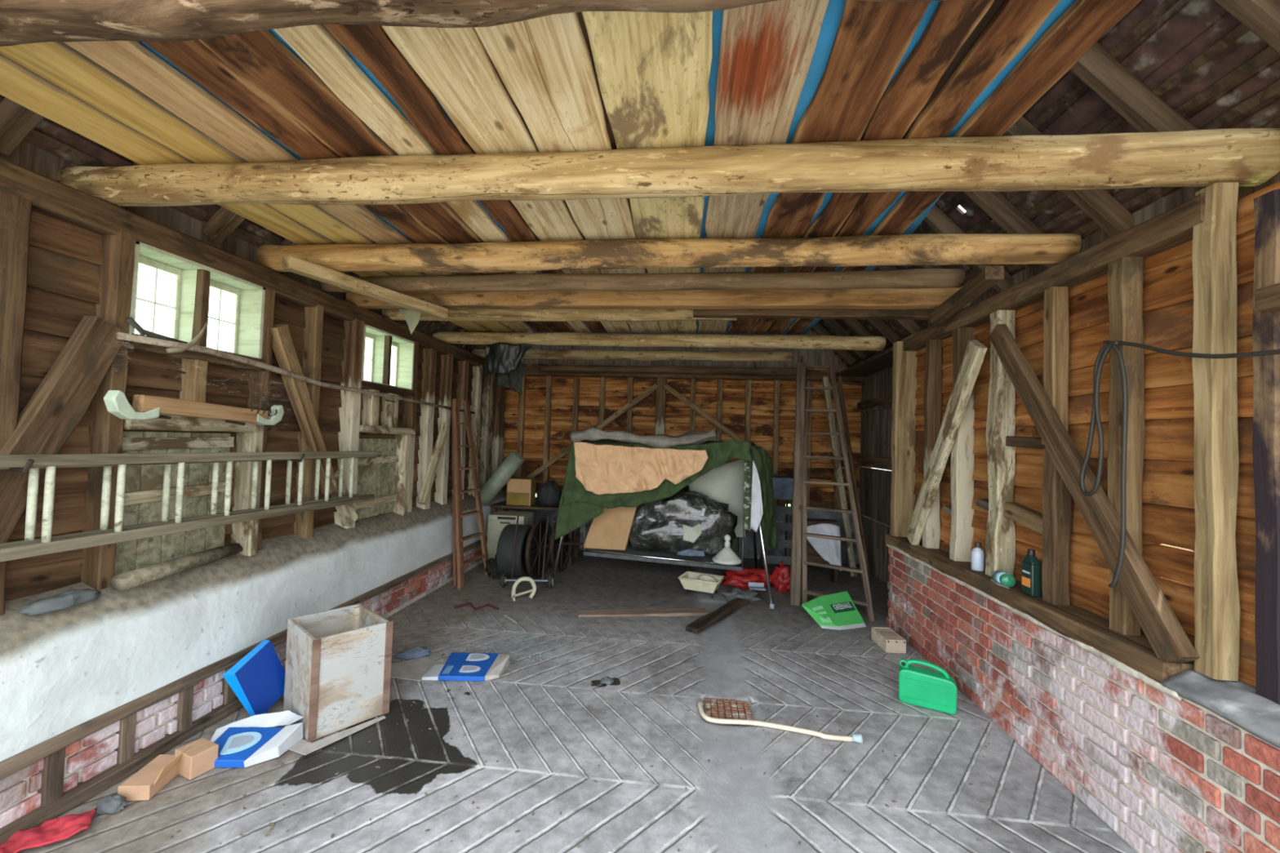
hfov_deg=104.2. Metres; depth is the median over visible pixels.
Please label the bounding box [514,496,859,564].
wall
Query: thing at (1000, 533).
wall post
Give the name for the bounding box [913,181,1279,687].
wall
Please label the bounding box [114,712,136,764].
stud
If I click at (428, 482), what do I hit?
brace
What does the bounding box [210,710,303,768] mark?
carton
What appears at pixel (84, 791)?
wooden beam
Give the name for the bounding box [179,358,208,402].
wall post
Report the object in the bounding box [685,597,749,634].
plank
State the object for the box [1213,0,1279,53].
rafter
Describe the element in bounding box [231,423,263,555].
wall post
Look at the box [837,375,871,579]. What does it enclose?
leaning pole
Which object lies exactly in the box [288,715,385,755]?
card
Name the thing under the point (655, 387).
brace
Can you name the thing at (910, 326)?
rafter
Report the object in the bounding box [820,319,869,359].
rafter
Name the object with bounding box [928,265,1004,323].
ceiling beam
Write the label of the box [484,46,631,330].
board
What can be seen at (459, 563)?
stepladder
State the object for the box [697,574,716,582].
dish
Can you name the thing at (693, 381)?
stud
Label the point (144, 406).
yoke
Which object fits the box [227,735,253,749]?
picture
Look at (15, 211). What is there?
wall post
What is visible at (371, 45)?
board
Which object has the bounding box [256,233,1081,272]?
log
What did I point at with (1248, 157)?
log
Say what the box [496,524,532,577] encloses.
roll
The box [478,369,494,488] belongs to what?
wall post
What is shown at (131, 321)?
dead branch
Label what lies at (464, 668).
picture
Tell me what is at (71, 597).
rubble
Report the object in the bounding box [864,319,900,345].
rafter
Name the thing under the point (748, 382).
stud
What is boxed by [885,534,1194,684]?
beam
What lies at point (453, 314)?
log
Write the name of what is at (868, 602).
ladder
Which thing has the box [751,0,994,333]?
board
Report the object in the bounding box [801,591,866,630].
carton
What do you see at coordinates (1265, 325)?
wall post
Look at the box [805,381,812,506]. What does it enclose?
stud
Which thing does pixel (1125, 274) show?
wall post
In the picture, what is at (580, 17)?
board
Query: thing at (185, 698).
stud
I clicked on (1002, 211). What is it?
rafter
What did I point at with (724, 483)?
cushion
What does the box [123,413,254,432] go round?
lintel
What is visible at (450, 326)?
rafter
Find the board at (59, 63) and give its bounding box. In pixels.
[0,41,514,331]
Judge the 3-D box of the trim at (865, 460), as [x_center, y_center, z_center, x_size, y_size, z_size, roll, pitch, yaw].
[2.836,0.403,5.567,0.056,0.093,2.340,2,-2,6]
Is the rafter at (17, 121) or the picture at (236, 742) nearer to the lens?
the rafter at (17, 121)
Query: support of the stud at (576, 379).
attached to the wall at (677, 412)
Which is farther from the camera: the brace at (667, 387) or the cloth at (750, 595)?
the brace at (667, 387)
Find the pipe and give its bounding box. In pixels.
[697,702,862,744]
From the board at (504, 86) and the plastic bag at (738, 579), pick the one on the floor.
the plastic bag at (738, 579)
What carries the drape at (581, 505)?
hanging from the swing
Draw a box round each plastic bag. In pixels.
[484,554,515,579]
[720,566,773,589]
[769,560,791,592]
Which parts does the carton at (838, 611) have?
printed panel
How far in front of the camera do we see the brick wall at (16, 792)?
2.28 m
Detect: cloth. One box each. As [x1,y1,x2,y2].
[0,808,96,852]
[720,582,765,601]
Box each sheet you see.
[569,426,716,448]
[573,442,707,494]
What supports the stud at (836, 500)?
attached to the wall at (677, 412)
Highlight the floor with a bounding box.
[17,549,1137,852]
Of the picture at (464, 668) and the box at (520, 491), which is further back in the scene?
the box at (520, 491)
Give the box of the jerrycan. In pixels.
[898,658,957,714]
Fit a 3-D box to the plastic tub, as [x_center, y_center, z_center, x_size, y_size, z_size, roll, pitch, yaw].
[0.630,1.630,5.113,0.416,0.176,0.288,1,-2,24]
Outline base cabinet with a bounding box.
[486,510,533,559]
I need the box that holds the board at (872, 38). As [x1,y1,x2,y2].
[726,0,930,333]
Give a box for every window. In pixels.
[128,240,265,370]
[361,324,415,395]
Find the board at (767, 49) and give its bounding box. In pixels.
[697,0,829,333]
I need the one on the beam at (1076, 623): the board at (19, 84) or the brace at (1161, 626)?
the brace at (1161, 626)
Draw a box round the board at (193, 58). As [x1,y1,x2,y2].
[142,40,553,332]
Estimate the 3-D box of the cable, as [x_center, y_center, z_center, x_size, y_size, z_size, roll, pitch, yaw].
[2.014,0.147,1.881,0.081,1.059,0.808,2,-2,6]
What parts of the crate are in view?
corner post, corner post, corner post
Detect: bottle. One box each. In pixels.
[970,542,984,571]
[991,570,1015,587]
[1021,549,1041,596]
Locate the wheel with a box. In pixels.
[525,519,584,578]
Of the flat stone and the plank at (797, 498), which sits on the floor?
the plank at (797, 498)
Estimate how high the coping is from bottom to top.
0.087 m
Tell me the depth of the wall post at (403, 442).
4.55 m
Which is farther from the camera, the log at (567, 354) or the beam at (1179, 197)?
the log at (567, 354)
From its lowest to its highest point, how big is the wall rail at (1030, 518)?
0.149 m
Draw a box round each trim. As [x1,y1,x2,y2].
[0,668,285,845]
[27,128,526,332]
[537,489,857,511]
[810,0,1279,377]
[856,455,891,466]
[857,394,892,408]
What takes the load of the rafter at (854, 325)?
attached to the beam at (1179, 197)
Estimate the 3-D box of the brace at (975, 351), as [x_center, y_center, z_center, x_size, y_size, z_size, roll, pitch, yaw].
[2.180,0.194,3.603,0.059,1.492,1.016,2,-2,6]
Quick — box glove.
[394,646,431,660]
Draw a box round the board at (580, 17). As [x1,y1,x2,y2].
[577,11,661,330]
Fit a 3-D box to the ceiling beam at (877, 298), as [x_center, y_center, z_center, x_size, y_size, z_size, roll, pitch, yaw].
[-0.032,-0.944,3.672,4.551,0.134,0.123,2,-2,7]
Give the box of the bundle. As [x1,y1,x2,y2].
[484,342,533,395]
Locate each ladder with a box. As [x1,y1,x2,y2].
[0,450,381,562]
[800,355,875,622]
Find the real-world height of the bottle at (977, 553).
0.178 m
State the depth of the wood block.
3.83 m
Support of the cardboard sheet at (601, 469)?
hanging from the swing
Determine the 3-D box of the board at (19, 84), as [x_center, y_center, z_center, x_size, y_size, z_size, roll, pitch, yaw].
[-2.011,-1.152,3.497,0.270,0.029,4.215,2,-2,6]
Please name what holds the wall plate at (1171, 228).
attached to the wall at (1168, 507)
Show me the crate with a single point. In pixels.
(782, 486)
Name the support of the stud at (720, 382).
attached to the wall at (677, 412)
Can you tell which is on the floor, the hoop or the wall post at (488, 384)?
the hoop
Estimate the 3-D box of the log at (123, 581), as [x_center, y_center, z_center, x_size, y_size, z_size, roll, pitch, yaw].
[-2.302,0.697,2.518,0.083,0.093,0.604,2,-2,6]
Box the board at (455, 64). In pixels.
[381,25,631,332]
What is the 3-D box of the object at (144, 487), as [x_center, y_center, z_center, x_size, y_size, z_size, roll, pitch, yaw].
[-2.421,0.370,2.601,0.046,0.680,0.581,2,-2,6]
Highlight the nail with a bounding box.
[167,368,185,373]
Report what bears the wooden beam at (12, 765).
on the brick wall at (16, 792)
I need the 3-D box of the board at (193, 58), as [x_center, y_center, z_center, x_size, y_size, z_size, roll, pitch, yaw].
[-1.268,-1.131,3.423,0.214,0.037,4.215,2,-2,6]
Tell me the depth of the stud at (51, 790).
1.96 m
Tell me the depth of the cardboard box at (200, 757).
2.22 m
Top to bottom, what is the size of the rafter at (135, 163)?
2.339 m
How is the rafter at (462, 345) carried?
attached to the roof at (26, 155)
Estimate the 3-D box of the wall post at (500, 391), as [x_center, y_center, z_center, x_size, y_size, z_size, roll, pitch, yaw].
[-1.973,0.075,6.910,0.106,1.630,0.203,2,-2,6]
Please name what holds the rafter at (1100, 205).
attached to the beam at (1179, 197)
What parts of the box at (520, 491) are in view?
brown panel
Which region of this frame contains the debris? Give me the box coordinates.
[88,580,1088,852]
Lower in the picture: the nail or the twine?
the twine
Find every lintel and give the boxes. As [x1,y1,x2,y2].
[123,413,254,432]
[359,425,415,435]
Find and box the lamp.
[712,534,742,564]
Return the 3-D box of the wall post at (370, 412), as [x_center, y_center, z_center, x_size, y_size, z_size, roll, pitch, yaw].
[-2.242,-0.165,4.138,0.100,0.330,0.101,2,-2,6]
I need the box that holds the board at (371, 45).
[323,23,606,332]
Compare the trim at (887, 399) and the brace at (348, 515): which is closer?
the brace at (348, 515)
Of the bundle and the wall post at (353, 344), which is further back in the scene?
the bundle
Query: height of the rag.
0.237 m
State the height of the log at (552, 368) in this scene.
0.106 m
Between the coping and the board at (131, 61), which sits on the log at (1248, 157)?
the board at (131, 61)
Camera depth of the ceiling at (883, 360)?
5.75 m
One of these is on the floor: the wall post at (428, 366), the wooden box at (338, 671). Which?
the wooden box at (338, 671)
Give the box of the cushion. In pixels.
[688,459,746,537]
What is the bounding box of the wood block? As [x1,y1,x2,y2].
[871,626,906,653]
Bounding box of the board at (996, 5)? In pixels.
[766,0,1004,331]
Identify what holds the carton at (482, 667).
on the floor
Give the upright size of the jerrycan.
0.261 m
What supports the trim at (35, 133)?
attached to the roof at (26, 155)
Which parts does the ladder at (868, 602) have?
rail, rail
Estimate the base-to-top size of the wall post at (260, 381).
1.630 m
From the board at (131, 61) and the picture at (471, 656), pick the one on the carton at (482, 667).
the picture at (471, 656)
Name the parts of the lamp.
lamp shade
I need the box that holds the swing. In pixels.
[552,439,777,608]
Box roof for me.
[811,0,1279,366]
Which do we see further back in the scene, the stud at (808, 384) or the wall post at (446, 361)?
the stud at (808, 384)
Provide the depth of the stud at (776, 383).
6.78 m
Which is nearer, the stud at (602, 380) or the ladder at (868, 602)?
the ladder at (868, 602)
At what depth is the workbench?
6.18 m
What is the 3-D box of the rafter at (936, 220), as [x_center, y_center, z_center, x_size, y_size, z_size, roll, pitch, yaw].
[1.359,-2.089,3.453,2.329,2.339,0.066,2,-2,6]
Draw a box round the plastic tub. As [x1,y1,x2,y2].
[678,571,724,598]
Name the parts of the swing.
leg, leg, seat, patterned panel, leg, leg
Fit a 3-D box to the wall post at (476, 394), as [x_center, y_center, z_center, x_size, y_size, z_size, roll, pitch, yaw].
[-2.046,0.051,6.164,0.102,1.630,0.102,2,-2,6]
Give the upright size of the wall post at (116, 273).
1.630 m
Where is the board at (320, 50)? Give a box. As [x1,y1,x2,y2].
[273,23,591,332]
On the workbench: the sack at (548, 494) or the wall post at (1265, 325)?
the sack at (548, 494)
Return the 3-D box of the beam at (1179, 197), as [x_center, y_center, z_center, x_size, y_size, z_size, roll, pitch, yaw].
[2.363,-0.872,2.212,0.030,0.320,4.510,2,-2,6]
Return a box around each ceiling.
[0,94,533,345]
[835,346,893,377]
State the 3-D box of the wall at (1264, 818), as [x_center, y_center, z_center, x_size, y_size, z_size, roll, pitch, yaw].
[2.083,1.334,2.369,0.234,0.745,4.111,2,-2,6]
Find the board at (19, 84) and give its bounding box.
[0,53,490,331]
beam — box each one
[0,0,958,46]
[0,536,487,780]
[281,255,448,318]
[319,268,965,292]
[345,285,970,309]
[693,308,935,319]
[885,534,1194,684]
[927,171,1279,327]
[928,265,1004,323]
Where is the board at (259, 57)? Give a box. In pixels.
[197,29,574,332]
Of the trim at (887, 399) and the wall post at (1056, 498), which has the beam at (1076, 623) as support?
the wall post at (1056, 498)
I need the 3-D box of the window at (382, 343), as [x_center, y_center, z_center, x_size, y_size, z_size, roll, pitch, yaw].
[-2.251,-0.550,4.339,0.206,0.518,0.750,2,-2,6]
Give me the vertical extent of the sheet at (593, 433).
0.244 m
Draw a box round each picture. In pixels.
[219,732,262,755]
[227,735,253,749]
[458,665,480,672]
[462,666,477,671]
[466,653,489,661]
[469,654,485,659]
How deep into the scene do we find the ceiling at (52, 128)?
2.30 m
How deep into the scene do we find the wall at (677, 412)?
6.99 m
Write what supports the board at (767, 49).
on the log at (1248, 157)
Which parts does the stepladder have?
prop leg, rail, rail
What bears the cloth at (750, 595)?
on the floor
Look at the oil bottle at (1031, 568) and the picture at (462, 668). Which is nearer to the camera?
the oil bottle at (1031, 568)
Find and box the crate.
[760,475,793,569]
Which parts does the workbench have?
leg, leg, leg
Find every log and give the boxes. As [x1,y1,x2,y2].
[56,128,1279,206]
[110,542,243,591]
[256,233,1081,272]
[381,308,737,321]
[431,331,885,351]
[471,349,792,361]
[538,364,807,376]
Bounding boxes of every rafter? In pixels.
[0,97,44,155]
[130,162,139,208]
[201,206,245,244]
[280,238,297,244]
[417,320,435,331]
[440,320,459,332]
[459,330,481,347]
[473,330,502,349]
[812,321,856,365]
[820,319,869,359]
[840,319,878,353]
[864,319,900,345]
[875,265,934,324]
[893,319,921,335]
[915,265,974,309]
[923,204,1013,292]
[962,191,1056,269]
[1000,115,1134,236]
[1069,41,1205,188]
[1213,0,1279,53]
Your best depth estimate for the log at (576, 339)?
5.12 m
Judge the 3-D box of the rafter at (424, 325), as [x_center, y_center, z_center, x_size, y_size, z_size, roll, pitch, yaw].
[-1.092,-2.121,5.024,2.329,2.339,0.067,2,-2,6]
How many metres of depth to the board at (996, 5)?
1.51 m
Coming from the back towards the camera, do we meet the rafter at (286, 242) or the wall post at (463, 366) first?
the wall post at (463, 366)
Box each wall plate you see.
[0,157,496,373]
[523,366,865,382]
[900,192,1237,351]
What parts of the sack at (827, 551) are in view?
stand leg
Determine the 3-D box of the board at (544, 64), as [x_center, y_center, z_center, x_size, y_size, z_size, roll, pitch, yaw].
[-0.136,-1.098,3.309,0.319,0.028,4.215,2,-2,6]
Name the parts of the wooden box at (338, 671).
panel, panel, panel, panel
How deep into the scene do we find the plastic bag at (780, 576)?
5.29 m
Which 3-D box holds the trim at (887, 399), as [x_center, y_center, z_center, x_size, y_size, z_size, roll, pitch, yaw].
[2.857,-0.317,5.588,0.059,0.093,2.340,2,-2,6]
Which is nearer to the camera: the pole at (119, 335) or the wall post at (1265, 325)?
the wall post at (1265, 325)
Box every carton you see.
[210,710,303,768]
[222,639,284,716]
[422,652,510,681]
[583,506,636,550]
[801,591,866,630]
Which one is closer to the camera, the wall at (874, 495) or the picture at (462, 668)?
the picture at (462, 668)
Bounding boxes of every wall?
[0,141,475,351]
[0,486,514,813]
[0,541,487,828]
[4,210,506,601]
[502,364,867,504]
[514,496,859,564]
[520,328,849,368]
[858,367,893,583]
[885,543,1279,852]
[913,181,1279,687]
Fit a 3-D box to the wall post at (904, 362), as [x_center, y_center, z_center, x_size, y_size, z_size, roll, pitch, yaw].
[2.332,0.107,4.397,0.186,1.710,0.098,2,-2,6]
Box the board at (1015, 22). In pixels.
[768,0,1061,333]
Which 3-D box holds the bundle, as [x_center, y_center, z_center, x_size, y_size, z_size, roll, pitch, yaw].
[-1.399,-0.612,5.360,0.521,0.517,0.367,2,-2,-2]
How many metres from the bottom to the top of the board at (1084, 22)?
0.029 m
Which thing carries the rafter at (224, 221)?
attached to the roof at (26, 155)
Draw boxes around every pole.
[115,332,475,413]
[822,376,857,576]
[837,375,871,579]
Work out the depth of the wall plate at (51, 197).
2.50 m
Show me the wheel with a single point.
(535, 546)
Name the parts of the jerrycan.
carry handle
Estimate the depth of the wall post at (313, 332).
3.45 m
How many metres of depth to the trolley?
5.14 m
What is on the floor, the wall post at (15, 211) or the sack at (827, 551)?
the sack at (827, 551)
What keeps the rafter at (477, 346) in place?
attached to the roof at (26, 155)
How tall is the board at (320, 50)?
0.030 m
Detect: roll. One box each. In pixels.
[480,450,524,505]
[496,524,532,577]
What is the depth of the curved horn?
2.50 m
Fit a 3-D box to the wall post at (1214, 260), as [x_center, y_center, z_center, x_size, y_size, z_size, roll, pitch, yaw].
[2.082,0.006,1.800,0.094,1.765,0.082,2,-2,6]
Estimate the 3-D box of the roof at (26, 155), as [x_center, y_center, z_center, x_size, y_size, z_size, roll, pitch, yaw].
[-2.410,-0.972,3.916,0.030,0.320,6.950,2,-2,6]
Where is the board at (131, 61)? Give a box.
[62,40,533,331]
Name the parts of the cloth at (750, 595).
metal bracket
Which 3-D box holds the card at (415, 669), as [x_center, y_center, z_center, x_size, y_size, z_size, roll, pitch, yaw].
[-1.486,1.592,3.283,0.360,0.005,0.320,2,-2,6]
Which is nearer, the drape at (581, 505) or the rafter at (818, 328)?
the drape at (581, 505)
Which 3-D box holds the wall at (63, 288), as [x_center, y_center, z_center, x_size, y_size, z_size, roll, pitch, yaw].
[-2.307,-0.073,4.027,0.047,1.792,6.550,2,-2,6]
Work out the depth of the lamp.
5.24 m
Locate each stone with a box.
[600,676,614,684]
[990,578,1008,589]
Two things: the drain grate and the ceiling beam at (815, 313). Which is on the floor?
the drain grate
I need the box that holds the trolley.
[500,515,553,588]
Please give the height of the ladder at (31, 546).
0.410 m
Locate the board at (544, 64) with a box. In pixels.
[474,12,660,333]
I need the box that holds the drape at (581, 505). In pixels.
[555,460,603,539]
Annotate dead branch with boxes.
[125,316,188,343]
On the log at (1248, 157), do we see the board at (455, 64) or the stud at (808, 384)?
the board at (455, 64)
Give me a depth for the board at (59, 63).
1.88 m
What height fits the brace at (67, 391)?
1.144 m
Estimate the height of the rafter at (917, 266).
2.338 m
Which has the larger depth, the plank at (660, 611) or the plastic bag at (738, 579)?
the plastic bag at (738, 579)
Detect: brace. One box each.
[0,315,127,543]
[270,324,335,494]
[330,472,358,526]
[417,422,449,504]
[525,383,658,478]
[663,383,746,441]
[906,339,987,545]
[988,324,1199,663]
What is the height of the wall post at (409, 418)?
1.630 m
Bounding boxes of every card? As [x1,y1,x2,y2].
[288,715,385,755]
[391,657,444,681]
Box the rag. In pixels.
[397,308,421,333]
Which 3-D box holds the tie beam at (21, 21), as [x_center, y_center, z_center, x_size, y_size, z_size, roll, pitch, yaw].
[-0.212,-1.069,1.085,4.805,0.330,0.322,2,-2,6]
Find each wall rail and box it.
[942,505,951,515]
[976,498,988,511]
[1004,502,1042,534]
[1005,435,1045,449]
[1254,282,1279,311]
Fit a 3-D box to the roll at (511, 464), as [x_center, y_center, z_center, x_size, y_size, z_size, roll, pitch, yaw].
[-1.726,0.636,6.133,0.584,0.681,0.222,2,-2,-2]
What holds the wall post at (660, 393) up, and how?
attached to the wall at (677, 412)
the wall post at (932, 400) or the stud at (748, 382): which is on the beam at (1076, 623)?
the wall post at (932, 400)
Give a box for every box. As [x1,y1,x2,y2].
[117,746,190,801]
[174,737,218,780]
[283,603,393,742]
[506,477,536,506]
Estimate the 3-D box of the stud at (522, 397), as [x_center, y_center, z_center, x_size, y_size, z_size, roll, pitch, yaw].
[-1.717,0.121,7.175,0.076,1.730,0.082,2,-2,6]
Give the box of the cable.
[1080,340,1279,587]
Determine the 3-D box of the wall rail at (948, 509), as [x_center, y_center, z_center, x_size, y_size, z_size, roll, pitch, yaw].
[2.289,0.622,3.598,0.088,0.074,0.199,2,-2,5]
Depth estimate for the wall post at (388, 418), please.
4.35 m
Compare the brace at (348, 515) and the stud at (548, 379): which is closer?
the brace at (348, 515)
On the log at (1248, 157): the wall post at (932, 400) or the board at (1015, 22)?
the board at (1015, 22)
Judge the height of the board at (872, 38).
0.038 m
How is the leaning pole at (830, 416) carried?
on the floor
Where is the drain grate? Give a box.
[704,697,752,725]
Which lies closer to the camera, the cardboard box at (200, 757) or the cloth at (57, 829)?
the cloth at (57, 829)
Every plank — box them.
[577,608,708,617]
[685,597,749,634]
[789,362,804,605]
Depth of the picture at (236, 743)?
2.36 m
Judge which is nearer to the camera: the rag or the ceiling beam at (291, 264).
the ceiling beam at (291, 264)
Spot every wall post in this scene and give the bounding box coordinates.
[0,189,31,615]
[80,231,135,590]
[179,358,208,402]
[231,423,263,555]
[247,288,275,551]
[293,304,324,538]
[333,318,364,528]
[361,388,379,425]
[380,391,399,427]
[393,434,410,515]
[402,342,418,512]
[416,348,436,509]
[434,353,453,504]
[452,360,469,499]
[467,364,482,496]
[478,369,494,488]
[490,373,506,475]
[655,377,666,434]
[889,341,917,537]
[922,339,942,548]
[949,327,976,562]
[985,310,1016,577]
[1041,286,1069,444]
[1041,448,1071,605]
[1106,256,1144,635]
[1191,182,1239,681]
[1252,188,1279,705]
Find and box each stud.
[37,747,65,806]
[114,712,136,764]
[173,685,194,731]
[220,664,235,704]
[515,375,526,477]
[542,376,552,484]
[571,376,579,442]
[598,377,605,431]
[626,377,633,445]
[687,378,696,491]
[715,379,723,440]
[744,379,751,441]
[772,380,780,506]
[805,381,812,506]
[833,381,842,508]
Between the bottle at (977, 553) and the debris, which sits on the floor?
the debris
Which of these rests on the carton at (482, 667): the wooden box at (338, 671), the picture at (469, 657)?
the picture at (469, 657)
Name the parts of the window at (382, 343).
pane, sash, sill rail, pane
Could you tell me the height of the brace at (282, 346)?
1.127 m
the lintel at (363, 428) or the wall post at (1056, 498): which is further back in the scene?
the lintel at (363, 428)
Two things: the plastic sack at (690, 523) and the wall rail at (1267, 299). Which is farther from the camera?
the plastic sack at (690, 523)
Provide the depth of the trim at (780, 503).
6.75 m
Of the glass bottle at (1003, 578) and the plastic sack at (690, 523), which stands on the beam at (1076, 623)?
the glass bottle at (1003, 578)
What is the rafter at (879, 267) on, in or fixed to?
attached to the beam at (1179, 197)
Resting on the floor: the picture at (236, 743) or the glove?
the glove
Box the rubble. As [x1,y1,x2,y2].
[20,588,101,615]
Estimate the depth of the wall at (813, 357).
7.04 m
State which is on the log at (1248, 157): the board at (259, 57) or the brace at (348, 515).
the board at (259, 57)
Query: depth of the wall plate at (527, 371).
6.87 m
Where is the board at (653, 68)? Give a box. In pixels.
[582,10,712,333]
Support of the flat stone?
on the beam at (1076, 623)
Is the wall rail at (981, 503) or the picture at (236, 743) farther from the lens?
the wall rail at (981, 503)
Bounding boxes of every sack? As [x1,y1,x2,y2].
[536,479,561,506]
[628,489,737,556]
[800,518,841,583]
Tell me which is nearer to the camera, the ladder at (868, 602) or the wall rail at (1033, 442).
the wall rail at (1033, 442)
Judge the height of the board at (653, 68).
0.030 m
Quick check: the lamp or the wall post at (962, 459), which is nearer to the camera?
the wall post at (962, 459)
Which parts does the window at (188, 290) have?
pane, sash, sill rail, pane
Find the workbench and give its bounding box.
[490,500,580,565]
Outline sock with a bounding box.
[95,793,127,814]
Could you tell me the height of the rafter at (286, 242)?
2.339 m
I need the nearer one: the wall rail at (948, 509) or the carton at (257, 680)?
the carton at (257, 680)
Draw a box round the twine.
[453,602,499,610]
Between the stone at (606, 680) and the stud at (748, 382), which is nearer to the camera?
the stone at (606, 680)
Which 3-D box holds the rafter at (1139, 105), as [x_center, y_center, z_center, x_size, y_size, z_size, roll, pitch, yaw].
[1.225,-2.132,2.109,2.329,2.337,0.067,2,-2,6]
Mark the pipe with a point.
(857, 738)
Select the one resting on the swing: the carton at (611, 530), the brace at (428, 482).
the carton at (611, 530)
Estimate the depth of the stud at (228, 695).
2.70 m
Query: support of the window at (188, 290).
in the wall at (63, 288)
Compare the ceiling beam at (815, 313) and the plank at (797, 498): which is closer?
the ceiling beam at (815, 313)
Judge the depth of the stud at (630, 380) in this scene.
7.00 m
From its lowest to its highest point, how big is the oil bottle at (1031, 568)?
0.240 m
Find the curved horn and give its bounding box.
[164,320,208,353]
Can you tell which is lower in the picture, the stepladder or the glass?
the glass
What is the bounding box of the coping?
[1160,669,1279,748]
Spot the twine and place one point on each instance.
(468, 603)
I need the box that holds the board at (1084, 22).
[786,0,1141,334]
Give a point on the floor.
(1013, 804)
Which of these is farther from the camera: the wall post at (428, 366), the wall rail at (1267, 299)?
the wall post at (428, 366)
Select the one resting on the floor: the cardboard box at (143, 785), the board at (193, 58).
the cardboard box at (143, 785)
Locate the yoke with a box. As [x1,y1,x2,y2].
[103,390,284,425]
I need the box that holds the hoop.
[511,576,536,601]
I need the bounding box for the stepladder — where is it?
[451,399,488,589]
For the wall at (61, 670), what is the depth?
2.48 m
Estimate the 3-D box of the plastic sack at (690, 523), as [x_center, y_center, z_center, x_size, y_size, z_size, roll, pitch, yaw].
[0.430,1.031,5.454,1.258,0.674,0.427,2,-2,4]

